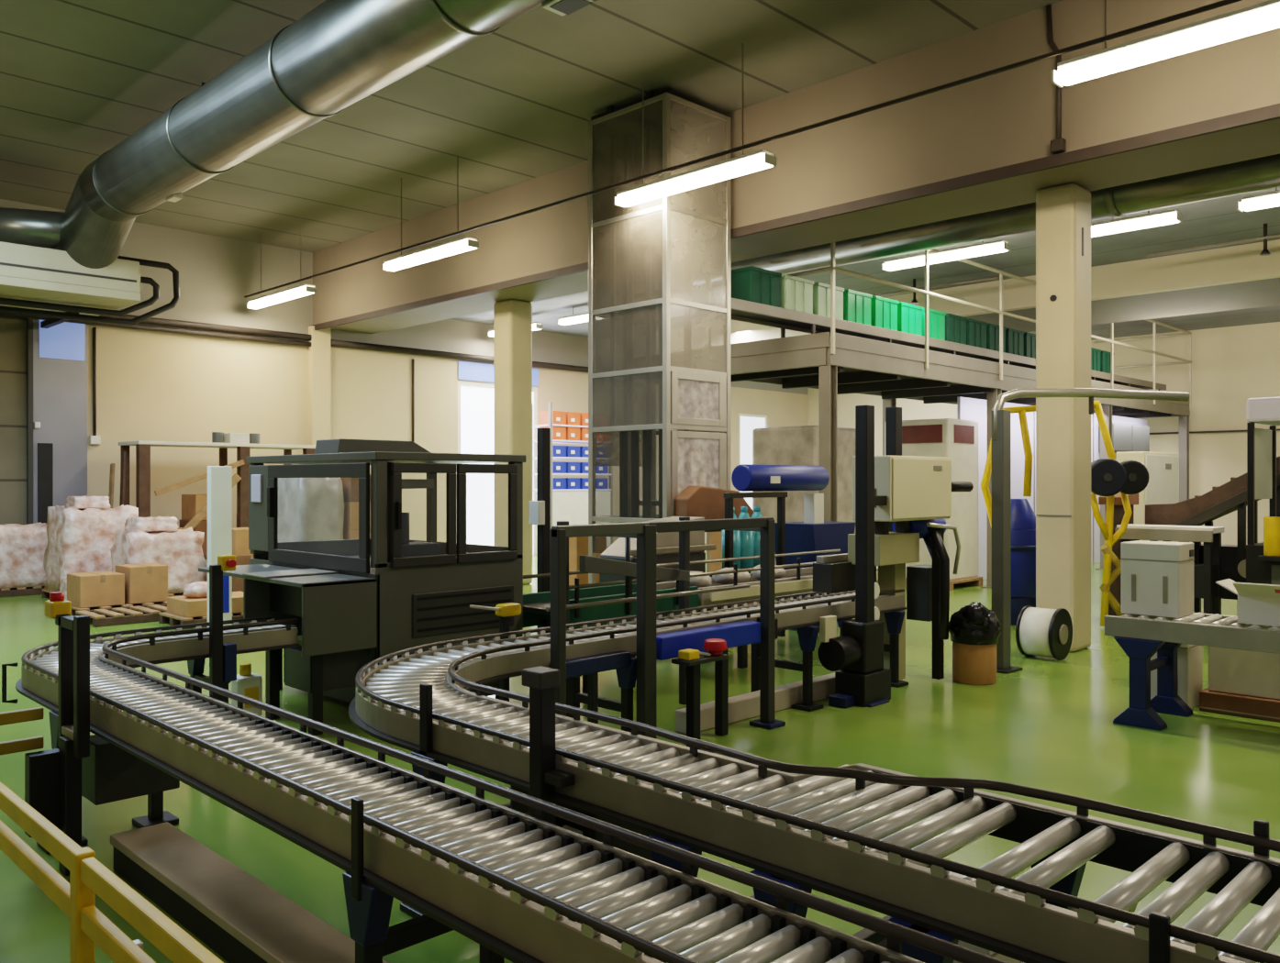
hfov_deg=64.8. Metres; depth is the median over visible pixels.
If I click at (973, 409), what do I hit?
wall
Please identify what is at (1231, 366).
wall
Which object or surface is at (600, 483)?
crate
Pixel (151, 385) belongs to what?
wall
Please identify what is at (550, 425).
shelf
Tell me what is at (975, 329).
plastic crate
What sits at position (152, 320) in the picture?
ceiling beam
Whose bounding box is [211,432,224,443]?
tin
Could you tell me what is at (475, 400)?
window
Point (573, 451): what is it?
crate
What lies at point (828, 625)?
panel
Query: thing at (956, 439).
cabinet
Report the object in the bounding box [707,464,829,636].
tank
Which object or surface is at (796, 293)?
plastic crate
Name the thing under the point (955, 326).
plastic crate
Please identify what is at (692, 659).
stand
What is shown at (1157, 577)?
storage box
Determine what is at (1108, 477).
cable coil
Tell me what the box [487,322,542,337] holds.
ceiling lamp
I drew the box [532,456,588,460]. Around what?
shelf
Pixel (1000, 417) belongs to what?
frame
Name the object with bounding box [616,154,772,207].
diffuser
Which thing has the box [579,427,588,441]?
crate
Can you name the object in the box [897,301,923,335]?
plastic crate
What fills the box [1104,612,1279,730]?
conveyor
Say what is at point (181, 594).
pallet
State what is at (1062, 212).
column
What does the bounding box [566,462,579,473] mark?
crate
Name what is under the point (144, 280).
loop
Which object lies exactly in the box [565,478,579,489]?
crate
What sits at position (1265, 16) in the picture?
ceiling lamp
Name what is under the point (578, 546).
carton
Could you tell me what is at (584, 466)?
crate
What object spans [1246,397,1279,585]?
machine
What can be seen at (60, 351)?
door
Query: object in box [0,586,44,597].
pallet
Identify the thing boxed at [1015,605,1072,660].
reel
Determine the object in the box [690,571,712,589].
plastic bag
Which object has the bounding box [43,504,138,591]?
goods
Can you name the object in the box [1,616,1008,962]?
conveyor
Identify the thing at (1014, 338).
plastic crate
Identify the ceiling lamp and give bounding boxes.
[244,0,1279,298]
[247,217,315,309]
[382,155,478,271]
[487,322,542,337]
[557,306,588,325]
[613,43,776,207]
[881,239,1010,271]
[1090,209,1182,237]
[1236,188,1279,211]
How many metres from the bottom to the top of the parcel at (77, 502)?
0.189 m
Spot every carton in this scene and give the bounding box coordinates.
[66,571,124,608]
[115,563,167,604]
[166,591,243,617]
[179,519,207,556]
[181,494,207,520]
[224,433,249,444]
[232,527,253,556]
[232,556,253,591]
[340,474,370,501]
[343,501,370,529]
[343,529,370,539]
[568,535,606,585]
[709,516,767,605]
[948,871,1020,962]
[1150,644,1202,709]
[1208,646,1279,700]
[1215,578,1279,626]
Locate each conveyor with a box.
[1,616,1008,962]
[348,589,1279,962]
[523,548,878,693]
[730,297,1166,391]
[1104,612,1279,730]
[1145,456,1279,612]
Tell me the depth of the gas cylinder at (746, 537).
11.20 m
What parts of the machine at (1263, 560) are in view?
post, white panel, post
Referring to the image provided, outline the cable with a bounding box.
[1046,4,1066,154]
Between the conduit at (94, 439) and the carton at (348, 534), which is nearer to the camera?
the carton at (348, 534)
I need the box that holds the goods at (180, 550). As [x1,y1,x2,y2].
[110,526,207,593]
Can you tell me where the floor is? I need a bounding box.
[0,544,1279,962]
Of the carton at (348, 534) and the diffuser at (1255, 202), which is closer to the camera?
the diffuser at (1255, 202)
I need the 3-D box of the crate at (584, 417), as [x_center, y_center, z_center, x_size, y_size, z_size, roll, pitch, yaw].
[-1.391,-1.455,23.834,0.380,0.310,0.527,0,0,-45]
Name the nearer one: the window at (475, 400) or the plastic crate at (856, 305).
the plastic crate at (856, 305)
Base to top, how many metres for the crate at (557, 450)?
0.260 m
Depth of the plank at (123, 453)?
16.76 m
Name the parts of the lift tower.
corner post, panel, ring frame, panel, ring frame, ring frame, ring frame, ring frame, ring frame, corner post, panel, corner post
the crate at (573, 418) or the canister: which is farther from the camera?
the crate at (573, 418)
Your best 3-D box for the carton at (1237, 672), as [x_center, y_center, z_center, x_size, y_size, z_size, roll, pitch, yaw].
[4.844,1.370,7.917,0.554,0.540,0.554,0,0,-45]
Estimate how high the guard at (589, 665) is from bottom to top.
0.700 m
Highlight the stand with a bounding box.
[671,638,728,753]
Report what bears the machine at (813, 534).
on the floor
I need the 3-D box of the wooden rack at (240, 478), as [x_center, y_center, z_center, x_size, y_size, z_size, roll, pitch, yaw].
[-7.518,0.560,18.160,3.150,2.480,1.085,0,0,-45]
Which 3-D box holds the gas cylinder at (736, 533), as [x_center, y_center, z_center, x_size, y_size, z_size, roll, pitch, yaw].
[1.004,0.649,11.130,0.210,0.739,0.210,0,0,-45]
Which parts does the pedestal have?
panel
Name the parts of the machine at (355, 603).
corner post, door, handle, leg, leg, ledge plate, panel, leg, corner post, panel, handle, door, panel, door, corner post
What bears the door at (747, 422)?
in the wall at (151, 385)
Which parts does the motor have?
motor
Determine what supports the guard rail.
on the floor
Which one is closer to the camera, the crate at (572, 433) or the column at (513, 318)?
the column at (513, 318)
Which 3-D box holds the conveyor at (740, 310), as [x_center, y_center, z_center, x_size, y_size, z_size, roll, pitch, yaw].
[6.661,-2.065,18.625,16.240,0.510,0.560,0,0,-45]
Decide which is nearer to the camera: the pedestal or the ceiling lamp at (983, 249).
the pedestal
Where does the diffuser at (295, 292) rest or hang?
attached to the ceiling lamp at (302, 290)
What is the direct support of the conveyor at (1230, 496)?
on the floor
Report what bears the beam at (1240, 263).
attached to the wall at (151, 385)
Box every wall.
[0,199,807,563]
[807,322,1279,545]
[957,396,1147,579]
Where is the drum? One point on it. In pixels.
(1022, 517)
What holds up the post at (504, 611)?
on the floor
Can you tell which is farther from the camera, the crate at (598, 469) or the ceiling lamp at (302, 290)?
the crate at (598, 469)
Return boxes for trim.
[310,103,1279,330]
[1149,428,1279,434]
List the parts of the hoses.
yellow chain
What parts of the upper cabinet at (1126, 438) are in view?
door, door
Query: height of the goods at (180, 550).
0.966 m
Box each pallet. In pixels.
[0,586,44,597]
[42,589,53,598]
[71,601,166,616]
[75,604,166,627]
[158,612,243,629]
[167,592,183,597]
[1199,687,1279,723]
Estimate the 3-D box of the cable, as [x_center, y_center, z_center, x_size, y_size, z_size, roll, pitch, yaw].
[4.039,-3.931,9.827,0.090,1.461,0.185,0,0,-45]
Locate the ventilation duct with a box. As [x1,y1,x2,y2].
[0,0,597,268]
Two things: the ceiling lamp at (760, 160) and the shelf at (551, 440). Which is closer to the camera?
the ceiling lamp at (760, 160)
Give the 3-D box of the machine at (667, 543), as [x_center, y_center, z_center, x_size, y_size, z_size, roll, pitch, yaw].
[0.191,1.090,10.486,1.300,1.419,0.640,0,0,-45]
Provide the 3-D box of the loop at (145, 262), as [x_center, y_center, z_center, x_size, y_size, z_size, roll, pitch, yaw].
[-9.416,-3.060,15.050,4.967,1.095,0.100,0,0,-45]
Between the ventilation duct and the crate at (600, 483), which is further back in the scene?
the crate at (600, 483)
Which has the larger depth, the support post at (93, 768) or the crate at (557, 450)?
the crate at (557, 450)
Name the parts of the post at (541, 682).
post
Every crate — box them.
[538,411,566,424]
[538,426,566,440]
[552,445,566,456]
[552,461,566,473]
[552,478,566,489]
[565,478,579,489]
[566,411,579,425]
[566,426,579,440]
[566,445,579,457]
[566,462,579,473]
[579,412,588,425]
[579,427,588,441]
[579,446,588,457]
[579,462,588,473]
[579,478,588,489]
[595,466,607,473]
[595,478,607,489]
[730,266,781,307]
[780,274,813,313]
[812,282,844,320]
[843,289,872,325]
[870,296,898,331]
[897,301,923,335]
[922,308,946,340]
[945,313,967,345]
[966,318,987,348]
[986,323,1006,352]
[1005,327,1024,356]
[1024,332,1035,358]
[1090,347,1101,371]
[1100,350,1110,373]
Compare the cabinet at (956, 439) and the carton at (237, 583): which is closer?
the carton at (237, 583)
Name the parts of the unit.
casing, rail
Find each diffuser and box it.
[248,286,314,309]
[384,239,477,271]
[558,314,588,325]
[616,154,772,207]
[1240,194,1279,211]
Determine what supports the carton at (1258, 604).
on the conveyor at (1140, 637)
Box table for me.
[1115,523,1224,614]
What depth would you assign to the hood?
8.43 m
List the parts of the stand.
post, plate, lever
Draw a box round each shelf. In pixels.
[118,440,315,449]
[532,423,588,427]
[532,439,588,444]
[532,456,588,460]
[532,473,612,475]
[532,489,612,491]
[704,530,721,532]
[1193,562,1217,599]
[1257,555,1279,561]
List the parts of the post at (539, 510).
post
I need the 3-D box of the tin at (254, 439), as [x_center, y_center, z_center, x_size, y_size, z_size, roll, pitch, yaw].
[-7.000,-0.775,18.314,0.200,0.189,0.200,0,0,-45]
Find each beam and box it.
[312,0,1279,333]
[675,672,834,734]
[730,154,1279,275]
[730,239,1279,344]
[829,278,1279,345]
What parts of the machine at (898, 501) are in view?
post, cabinet arm, post, blue motor, cabinet door, name plate, post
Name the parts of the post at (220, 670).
post, blue plate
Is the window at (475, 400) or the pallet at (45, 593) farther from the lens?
the window at (475, 400)
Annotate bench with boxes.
[110,822,389,962]
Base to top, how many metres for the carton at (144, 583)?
0.502 m
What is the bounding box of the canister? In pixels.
[231,663,262,716]
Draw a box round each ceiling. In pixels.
[0,0,1063,252]
[449,187,1279,340]
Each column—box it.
[308,325,330,445]
[494,299,532,584]
[1035,183,1090,652]
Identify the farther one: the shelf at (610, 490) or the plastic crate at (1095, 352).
the shelf at (610, 490)
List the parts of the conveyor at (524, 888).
foot plate, leg, foot plate, leg, leg, frame, guide post, guide rail, leg, leg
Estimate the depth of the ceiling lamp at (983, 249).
15.18 m
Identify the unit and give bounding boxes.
[0,241,140,328]
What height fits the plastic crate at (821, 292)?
0.510 m
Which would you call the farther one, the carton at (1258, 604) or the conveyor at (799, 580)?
the conveyor at (799, 580)
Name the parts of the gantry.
post, post, rod, post, post, post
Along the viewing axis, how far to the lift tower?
12.26 m
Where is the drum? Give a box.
[1010,499,1035,625]
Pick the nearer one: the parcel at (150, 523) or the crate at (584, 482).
the parcel at (150, 523)
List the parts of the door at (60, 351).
doorway panel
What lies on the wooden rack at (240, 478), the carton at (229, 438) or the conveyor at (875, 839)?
the carton at (229, 438)
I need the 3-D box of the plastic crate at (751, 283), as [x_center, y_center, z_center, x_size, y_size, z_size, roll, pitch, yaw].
[1.524,-2.545,13.481,0.644,0.510,0.434,0,0,-45]
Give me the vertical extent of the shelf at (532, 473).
0.040 m
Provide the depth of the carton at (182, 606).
12.57 m
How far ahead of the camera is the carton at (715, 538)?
14.33 m
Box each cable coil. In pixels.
[1090,458,1126,496]
[1120,460,1149,494]
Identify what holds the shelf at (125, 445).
attached to the wooden rack at (240, 478)
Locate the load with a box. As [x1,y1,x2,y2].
[752,425,855,599]
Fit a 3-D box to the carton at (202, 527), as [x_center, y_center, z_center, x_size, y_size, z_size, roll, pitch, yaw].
[-7.743,0.988,17.996,0.650,0.622,0.704,0,0,-45]
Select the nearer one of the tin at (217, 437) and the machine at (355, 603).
the machine at (355, 603)
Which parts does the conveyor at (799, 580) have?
leg, rail post, panel, leg, rail post, panel, rail post, guide rail, guide rail, frame, rail post, leg, frame, rail post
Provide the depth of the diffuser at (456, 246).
14.87 m
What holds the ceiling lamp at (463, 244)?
hanging from the ceiling at (516, 103)
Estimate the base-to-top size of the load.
2.650 m
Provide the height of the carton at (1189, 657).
0.620 m
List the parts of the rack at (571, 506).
panel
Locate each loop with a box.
[0,256,180,325]
[0,276,159,317]
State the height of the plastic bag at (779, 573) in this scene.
0.187 m
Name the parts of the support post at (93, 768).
stay plate, post, post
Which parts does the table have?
frame, plate, leg, leg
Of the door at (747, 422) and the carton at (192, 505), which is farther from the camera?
the door at (747, 422)
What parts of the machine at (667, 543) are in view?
motor, rail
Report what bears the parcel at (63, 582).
on the floor
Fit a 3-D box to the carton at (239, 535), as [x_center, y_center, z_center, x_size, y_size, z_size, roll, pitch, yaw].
[-6.081,0.915,15.415,0.500,0.402,0.704,0,0,-45]
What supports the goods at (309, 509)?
on the pallet
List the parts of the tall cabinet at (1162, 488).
door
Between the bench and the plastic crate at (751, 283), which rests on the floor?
the bench
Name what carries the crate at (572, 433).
on the rack at (571, 506)
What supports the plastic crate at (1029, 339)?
on the conveyor at (740, 310)
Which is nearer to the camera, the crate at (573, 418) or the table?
the table
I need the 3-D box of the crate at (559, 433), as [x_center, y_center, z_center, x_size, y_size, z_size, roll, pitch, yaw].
[-2.013,-1.105,23.212,0.380,0.310,0.527,0,0,-45]
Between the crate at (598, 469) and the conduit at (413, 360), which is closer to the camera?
the conduit at (413, 360)
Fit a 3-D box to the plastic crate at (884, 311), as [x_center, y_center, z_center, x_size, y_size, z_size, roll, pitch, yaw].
[3.631,-2.545,15.588,0.644,0.510,0.434,0,0,-45]
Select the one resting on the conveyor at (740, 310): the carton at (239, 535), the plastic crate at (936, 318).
the plastic crate at (936, 318)
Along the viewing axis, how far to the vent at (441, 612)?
7.89 m
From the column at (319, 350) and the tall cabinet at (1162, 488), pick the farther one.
the column at (319, 350)
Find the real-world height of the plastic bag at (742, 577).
0.182 m
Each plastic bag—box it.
[182,581,207,598]
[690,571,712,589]
[712,567,750,585]
[750,565,786,580]
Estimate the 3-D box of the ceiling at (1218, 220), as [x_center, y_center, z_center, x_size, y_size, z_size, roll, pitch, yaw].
[8.803,-3.800,18.208,15.800,0.200,25.300,0,0,-45]
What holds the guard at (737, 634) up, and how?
on the floor
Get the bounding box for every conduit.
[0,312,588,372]
[89,327,100,445]
[411,358,414,442]
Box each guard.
[566,650,630,724]
[656,617,777,735]
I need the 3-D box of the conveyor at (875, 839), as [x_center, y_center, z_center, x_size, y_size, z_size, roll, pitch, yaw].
[0.395,1.325,5.644,3.762,0.950,7.711,0,0,2]
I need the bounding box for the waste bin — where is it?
[948,601,1001,685]
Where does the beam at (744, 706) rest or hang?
on the floor
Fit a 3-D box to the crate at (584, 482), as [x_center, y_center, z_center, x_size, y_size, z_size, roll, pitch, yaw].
[-1.391,0.050,23.834,0.380,0.260,0.527,0,0,-45]
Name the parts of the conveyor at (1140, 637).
leg, foot plate, leg, foot plate, frame, frame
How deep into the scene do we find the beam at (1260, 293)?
18.08 m
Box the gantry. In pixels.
[545,516,785,738]
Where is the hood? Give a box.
[314,438,431,454]
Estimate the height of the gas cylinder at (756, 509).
0.739 m
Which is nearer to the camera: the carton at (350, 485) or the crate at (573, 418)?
the carton at (350, 485)
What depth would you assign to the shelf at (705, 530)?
12.01 m
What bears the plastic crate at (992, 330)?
on the conveyor at (740, 310)
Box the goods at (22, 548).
[0,523,47,589]
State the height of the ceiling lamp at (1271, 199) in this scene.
0.350 m
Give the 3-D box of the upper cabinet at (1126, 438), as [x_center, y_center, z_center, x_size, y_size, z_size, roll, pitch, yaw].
[11.043,-0.975,22.969,2.300,0.650,0.305,0,0,-45]
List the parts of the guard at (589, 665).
leg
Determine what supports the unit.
attached to the wall at (151, 385)
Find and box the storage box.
[1120,540,1194,618]
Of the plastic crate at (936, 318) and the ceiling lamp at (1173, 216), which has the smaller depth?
the ceiling lamp at (1173, 216)
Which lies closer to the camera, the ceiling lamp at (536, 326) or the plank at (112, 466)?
the plank at (112, 466)
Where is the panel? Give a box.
[819,615,836,643]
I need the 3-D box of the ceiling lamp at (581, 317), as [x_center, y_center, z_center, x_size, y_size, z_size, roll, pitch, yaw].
[-1.172,-3.525,21.112,0.200,0.350,1.485,0,0,-45]
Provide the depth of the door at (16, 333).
16.81 m
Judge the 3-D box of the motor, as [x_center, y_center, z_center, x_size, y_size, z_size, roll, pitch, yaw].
[1.750,1.470,8.220,0.600,0.660,0.310,0,0,-45]
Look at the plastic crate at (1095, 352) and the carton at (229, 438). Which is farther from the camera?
the plastic crate at (1095, 352)
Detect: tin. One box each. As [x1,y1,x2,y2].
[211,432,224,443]
[249,433,259,444]
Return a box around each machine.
[198,438,526,735]
[599,516,716,656]
[774,493,855,632]
[812,404,973,707]
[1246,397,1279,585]
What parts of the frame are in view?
plate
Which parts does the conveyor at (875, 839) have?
foot plate, guide post, leg, drive motor, leg, leg, foot plate, leg, frame, guide rail, leg, foot plate, guide post, guide post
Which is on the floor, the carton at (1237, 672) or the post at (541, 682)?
the post at (541, 682)
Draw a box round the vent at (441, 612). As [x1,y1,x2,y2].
[412,585,513,637]
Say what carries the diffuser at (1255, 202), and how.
attached to the ceiling lamp at (1271, 199)
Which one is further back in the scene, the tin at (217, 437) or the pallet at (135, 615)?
the tin at (217, 437)
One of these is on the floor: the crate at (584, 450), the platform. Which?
the platform
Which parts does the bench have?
panel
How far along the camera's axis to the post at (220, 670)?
6.52 m
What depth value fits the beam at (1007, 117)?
11.10 m
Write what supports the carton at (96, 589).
on the pallet at (162, 604)
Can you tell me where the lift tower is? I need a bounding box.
[588,87,753,610]
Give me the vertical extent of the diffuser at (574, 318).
0.110 m
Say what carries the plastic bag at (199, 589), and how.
on the carton at (182, 606)
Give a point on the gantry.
(646, 571)
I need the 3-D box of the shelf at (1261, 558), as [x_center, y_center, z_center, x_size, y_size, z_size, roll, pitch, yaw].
[6.809,0.825,10.854,0.220,0.050,0.240,0,0,-45]
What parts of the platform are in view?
handrail, rail post, rail post, rail post, handrail, handrail, rail post, handrail, handrail, rail post, rail post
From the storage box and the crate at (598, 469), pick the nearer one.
the storage box
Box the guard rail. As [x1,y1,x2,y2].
[0,707,223,962]
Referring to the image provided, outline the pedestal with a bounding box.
[1098,492,1138,616]
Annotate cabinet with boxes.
[884,418,982,590]
[1099,422,1149,453]
[1116,451,1178,542]
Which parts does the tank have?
post, post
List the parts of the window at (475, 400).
transom panel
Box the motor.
[817,619,890,708]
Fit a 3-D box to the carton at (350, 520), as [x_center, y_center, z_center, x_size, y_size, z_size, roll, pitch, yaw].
[-3.748,0.437,13.364,0.620,0.352,0.804,0,0,-45]
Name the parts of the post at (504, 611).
lever, post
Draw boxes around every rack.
[118,440,315,559]
[532,401,612,559]
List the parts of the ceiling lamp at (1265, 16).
lamp trunking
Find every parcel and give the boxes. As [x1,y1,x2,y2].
[59,578,66,601]
[64,495,110,508]
[124,516,178,532]
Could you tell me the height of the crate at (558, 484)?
0.260 m
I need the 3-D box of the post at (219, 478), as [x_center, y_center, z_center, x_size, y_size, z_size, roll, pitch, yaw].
[-4.974,0.810,11.940,0.350,1.980,0.200,0,0,-45]
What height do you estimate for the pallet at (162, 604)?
0.130 m
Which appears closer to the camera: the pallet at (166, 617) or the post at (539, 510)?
the post at (539, 510)
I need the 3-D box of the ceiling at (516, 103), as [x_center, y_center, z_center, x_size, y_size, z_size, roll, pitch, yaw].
[-2.616,-4.780,6.788,13.900,0.200,25.300,0,0,-45]
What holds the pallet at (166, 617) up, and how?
on the floor
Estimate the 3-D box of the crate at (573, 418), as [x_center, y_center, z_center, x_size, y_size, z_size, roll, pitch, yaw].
[-1.702,-1.455,23.523,0.380,0.310,0.527,0,0,-45]
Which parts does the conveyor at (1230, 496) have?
leg, leg, frame, motor, leg, leg, leg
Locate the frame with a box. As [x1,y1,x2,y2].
[991,388,1190,674]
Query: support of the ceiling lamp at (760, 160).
hanging from the ceiling at (516, 103)
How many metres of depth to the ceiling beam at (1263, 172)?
12.57 m
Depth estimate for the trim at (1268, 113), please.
10.61 m
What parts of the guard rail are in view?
post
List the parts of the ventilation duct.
grille frame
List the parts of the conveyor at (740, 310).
frame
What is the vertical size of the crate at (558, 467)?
0.260 m
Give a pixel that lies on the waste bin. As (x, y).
(974, 630)
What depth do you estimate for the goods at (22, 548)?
15.92 m
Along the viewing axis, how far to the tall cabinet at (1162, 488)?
14.34 m
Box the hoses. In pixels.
[979,400,1132,626]
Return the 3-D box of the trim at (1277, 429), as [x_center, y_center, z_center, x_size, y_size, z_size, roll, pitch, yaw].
[17.678,-1.200,20.435,0.100,0.040,15.900,0,0,-45]
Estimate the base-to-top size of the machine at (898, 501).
2.500 m
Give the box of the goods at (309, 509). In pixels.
[277,478,344,542]
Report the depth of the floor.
6.68 m
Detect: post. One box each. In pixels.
[24,591,179,876]
[207,466,232,627]
[209,555,236,701]
[469,602,521,701]
[521,666,574,824]
[529,427,550,634]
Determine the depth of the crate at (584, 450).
23.57 m
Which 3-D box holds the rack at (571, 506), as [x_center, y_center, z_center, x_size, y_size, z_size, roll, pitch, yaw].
[-1.612,0.000,23.759,1.940,3.600,0.780,0,0,-45]
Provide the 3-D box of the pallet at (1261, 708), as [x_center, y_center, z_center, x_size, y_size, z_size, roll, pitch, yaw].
[4.815,1.722,7.924,0.624,0.155,0.604,0,0,-45]
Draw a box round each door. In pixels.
[0,315,33,525]
[33,319,87,523]
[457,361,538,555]
[738,413,767,509]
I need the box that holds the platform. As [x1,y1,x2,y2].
[706,242,1191,593]
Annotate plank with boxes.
[108,463,115,509]
[119,451,126,506]
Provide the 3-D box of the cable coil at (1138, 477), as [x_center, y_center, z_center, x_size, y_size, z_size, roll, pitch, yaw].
[5.960,-0.050,12.261,0.420,0.420,0.140,0,0,8]
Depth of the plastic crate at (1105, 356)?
21.64 m
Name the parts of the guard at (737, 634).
leg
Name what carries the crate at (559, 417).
on the rack at (571, 506)

